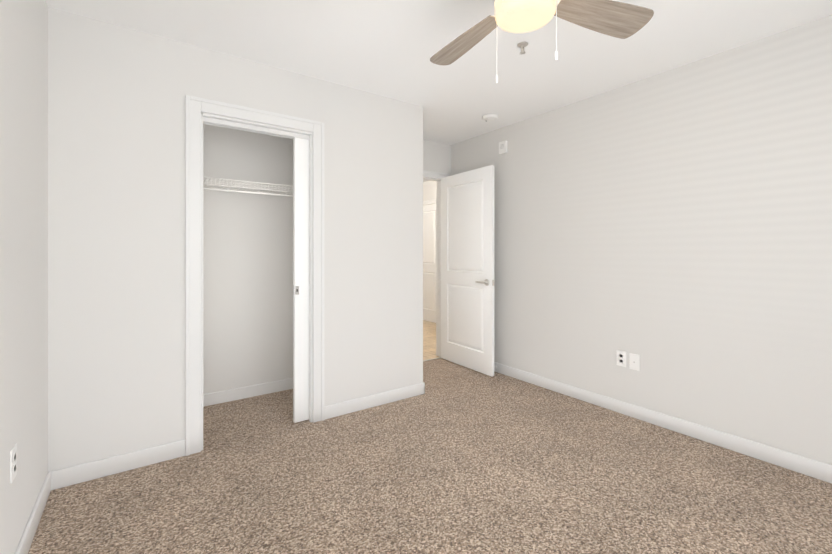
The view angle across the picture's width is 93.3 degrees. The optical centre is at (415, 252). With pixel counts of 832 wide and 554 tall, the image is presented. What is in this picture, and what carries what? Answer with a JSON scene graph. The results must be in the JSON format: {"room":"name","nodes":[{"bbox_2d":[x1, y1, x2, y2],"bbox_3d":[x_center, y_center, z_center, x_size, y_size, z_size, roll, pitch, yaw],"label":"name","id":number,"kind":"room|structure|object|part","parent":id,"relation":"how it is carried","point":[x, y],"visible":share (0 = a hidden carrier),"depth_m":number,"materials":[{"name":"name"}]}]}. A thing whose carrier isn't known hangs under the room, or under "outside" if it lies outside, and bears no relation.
{"room":"empty bedroom","nodes":[
{"label":"empty bedroom","id":0,"kind":"room"},
{"bbox_2d":[0,0,47,553],"bbox_3d":[-1.159,-0.019,0.895,0.120,2.440,4.360,0,0,-35],"label":"wall","id":1,"kind":"structure","parent":0,"point":[24,225],"depth_m":1.56,"materials":[{"name":"white paint"}]},
{"bbox_2d":[10,443,16,483],"bbox_3d":[-1.455,0.760,1.421,0.007,0.115,0.070,0,0,-35],"label":"duplex electrical outlet","id":2,"kind":"object","parent":1,"relation":"attached to","point":[13,462],"visible":0.98,"depth_m":1.41,"materials":[{"name":"white plastic"}]},
{"bbox_2d":[15,470,54,553],"bbox_3d":[-0.882,1.153,0.620,0.013,0.095,3.350,0,0,-35],"label":"baseboard","id":3,"kind":"structure","parent":1,"relation":"attached to","point":[25,543],"depth_m":1.69,"materials":[{"name":"white wood"}]},
{"bbox_2d":[48,7,422,471],"bbox_3d":[-0.932,-0.020,2.709,2.350,2.440,0.115,0,0,-35],"label":"wall","id":4,"kind":"structure","parent":0,"point":[117,94],"depth_m":2.25,"materials":[{"name":"white paint"}]},
{"bbox_2d":[55,440,184,488],"bbox_3d":[-1.597,1.153,2.160,0.570,0.095,0.013,0,0,-35],"label":"baseboard","id":5,"kind":"structure","parent":4,"relation":"attached to","point":[97,469],"depth_m":2.13,"materials":[{"name":"white wood"}]},
{"bbox_2d":[185,95,323,455],"bbox_3d":[-1.044,0.135,2.616,0.860,2.130,0.136,0,0,-35],"label":"trim","id":6,"kind":"structure","parent":4,"relation":"attached to","point":[196,118],"depth_m":2.40,"materials":[{"name":"white wood"}]},
{"bbox_2d":[293,137,308,422],"bbox_3d":[-0.540,0.182,2.984,0.782,2.020,0.038,0,0,-35],"label":"closet door","id":7,"kind":"structure","parent":4,"relation":"in","point":[300,279],"depth_m":2.77,"materials":[{"name":"white wood"}]},
{"bbox_3d":[-0.844,0.265,2.764,0.032,0.070,0.030,0,0,-35],"label":"handle","id":8,"kind":"part","parent":7,"relation":"part of","materials":[{"name":"silver metal"}]},
{"bbox_2d":[324,382,424,419],"bbox_3d":[-0.295,1.153,3.083,0.903,0.095,0.013,0,0,-35],"label":"baseboard","id":9,"kind":"structure","parent":4,"relation":"attached to","point":[342,408],"depth_m":3.04,"materials":[{"name":"white wood"}]},
{"bbox_2d":[203,124,450,393],"bbox_3d":[-0.466,-0.020,3.987,4.590,2.440,0.120,0,0,-35],"label":"wall","id":10,"kind":"structure","parent":0,"point":[247,289],"depth_m":3.26,"materials":[{"name":"white paint"}]},
{"bbox_2d":[203,177,292,196],"bbox_3d":[-1.112,-0.486,3.204,1.825,0.093,0.408,0,0,-35],"label":"wire closet shelf","id":11,"kind":"object","parent":10,"relation":"attached to","point":[258,188],"visible":0.29,"depth_m":2.97,"materials":[{"name":"white metal"}]},
{"bbox_2d":[203,378,292,406],"bbox_3d":[-1.226,1.152,3.365,1.830,0.095,0.013,0,0,-35],"label":"baseboard","id":12,"kind":"structure","parent":10,"relation":"attached to","point":[224,396],"depth_m":3.24,"materials":[{"name":"white wood"}]},
{"bbox_2d":[423,170,448,356],"bbox_3d":[-0.058,0.150,4.276,0.960,2.100,0.162,0,0,-35],"label":"door frame","id":13,"kind":"structure","parent":10,"relation":"attached to","point":[437,177],"depth_m":4.51,"materials":[{"name":"white wood"}]},
{"bbox_2d":[441,165,493,376],"bbox_3d":[0.518,0.175,4.115,0.135,2.030,0.810,0,0,-33],"label":"bedroom door","id":14,"kind":"structure","parent":10,"relation":"in","point":[467,268],"depth_m":4.05,"materials":[{"name":"white wood"}]},
{"bbox_3d":[0.683,0.290,3.864,0.135,0.066,0.146,0,0,-33],"label":"handle","id":15,"kind":"part","parent":14,"relation":"part of","materials":[{"name":"silver metal"}]},
{"bbox_2d":[423,180,435,200],"bbox_3d":[0.475,-0.021,6.524,0.120,2.440,2.930,0,0,-35],"label":"wall","id":16,"kind":"structure","parent":0,"point":[429,190],"depth_m":6.76,"materials":[{"name":"white paint"}]},
{"bbox_2d":[423,204,435,322],"bbox_3d":[0.225,0.174,6.837,0.135,2.030,0.600,0,0,-35],"label":"hall door","id":17,"kind":"structure","parent":16,"relation":"in","point":[429,262],"depth_m":6.80,"materials":[{"name":"white wood"}]},
{"bbox_2d":[423,199,435,205],"bbox_3d":[0.235,0.149,6.844,0.141,2.100,0.750,0,0,-35],"label":"door frame","id":18,"kind":"structure","parent":16,"relation":"attached to","point":[429,202],"depth_m":6.74,"materials":[{"name":"white wood"}]},
{"bbox_2d":[28,358,831,553],"bbox_3d":[0.269,1.230,1.854,3.560,0.060,4.270,0,0,-35],"label":"floor carpet","id":19,"kind":"object","parent":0,"point":[455,458],"visible":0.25,"depth_m":1.99,"materials":[{"name":"beige carpet"}]},
{"bbox_2d":[423,320,438,359],"bbox_3d":[-1.371,1.231,5.160,4.710,0.056,3.020,0,0,-35],"label":"floor","id":20,"kind":"structure","parent":0,"point":[429,339],"depth_m":5.38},
{"bbox_2d":[46,0,831,181],"bbox_3d":[-0.135,-1.290,3.418,4.710,0.100,7.290,0,0,-35],"label":"ceiling","id":21,"kind":"structure","parent":0,"point":[388,48],"depth_m":2.32,"materials":[{"name":"white paint"}]},
{"bbox_2d":[482,114,497,120],"bbox_3d":[0.672,-1.223,3.567,0.140,0.035,0.140,0,0,-35],"label":"smoke detector","id":22,"kind":"object","parent":21,"relation":"attached to","point":[490,117],"visible":1,"depth_m":3.53,"materials":[{"name":"white plastic"}]},
{"bbox_2d":[517,42,527,54],"bbox_3d":[0.635,-1.214,2.340,0.064,0.051,0.064,0,0,-35],"label":"sprinkler head","id":23,"kind":"object","parent":21,"relation":"attached to","point":[521,45],"visible":1,"depth_m":2.33},
{"bbox_2d":[430,0,653,82],"bbox_3d":[0.402,-0.990,1.728,0.994,0.500,0.904,0,0,-35],"label":"ceiling fan","id":24,"kind":"object","parent":21,"relation":"hanging from","point":[620,20],"visible":1,"depth_m":1.69,"materials":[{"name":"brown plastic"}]},
{"bbox_3d":[0.250,-1.029,1.894,0.168,0.014,0.456,-15,2,-39],"label":"blade","id":25,"kind":"part","parent":24,"relation":"part of","materials":[{"name":"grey wood"}]},
{"bbox_3d":[0.456,-1.017,1.642,0.247,0.090,0.247,0,0,-35],"label":"lamp shade","id":26,"kind":"part","parent":24,"relation":"part of","materials":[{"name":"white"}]},
{"bbox_3d":[0.777,-1.029,1.694,0.456,0.014,0.168,8,-13,-8],"label":"blade","id":27,"kind":"part","parent":24,"relation":"part of","materials":[{"name":"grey wood"}]},
{"bbox_2d":[451,15,831,464],"bbox_3d":[1.681,-0.020,2.837,0.120,2.440,4.240,0,0,-35],"label":"wall","id":28,"kind":"structure","parent":0,"point":[672,228],"depth_m":2.58,"materials":[{"name":"paint"}]},
{"bbox_2d":[499,140,506,154],"bbox_3d":[0.857,-1.035,3.870,0.028,0.116,0.090,0,0,-35],"label":"detector","id":29,"kind":"object","parent":28,"relation":"attached to","point":[502,147],"visible":1,"depth_m":3.86,"materials":[{"name":"white plastic"}]},
{"bbox_2d":[617,350,625,366],"bbox_3d":[1.534,0.790,2.935,0.007,0.115,0.070,0,0,-35],"label":"duplex electrical outlet","id":30,"kind":"object","parent":28,"relation":"attached to","point":[621,358],"visible":1,"depth_m":2.93,"materials":[{"name":"white plastic"}]},
{"bbox_2d":[629,353,639,370],"bbox_3d":[1.587,0.795,2.856,0.011,0.115,0.070,0,0,-35],"label":"outlet","id":31,"kind":"object","parent":28,"relation":"attached to","point":[634,361],"visible":1,"depth_m":2.86,"materials":[{"name":"white plastic"}]},
{"bbox_2d":[494,362,831,483],"bbox_3d":[1.592,1.153,2.848,0.013,0.095,4.120,0,0,-35],"label":"baseboard","id":32,"kind":"structure","parent":28,"relation":"attached to","point":[810,467],"depth_m":2.56,"materials":[{"name":"white wood"}]}
]}

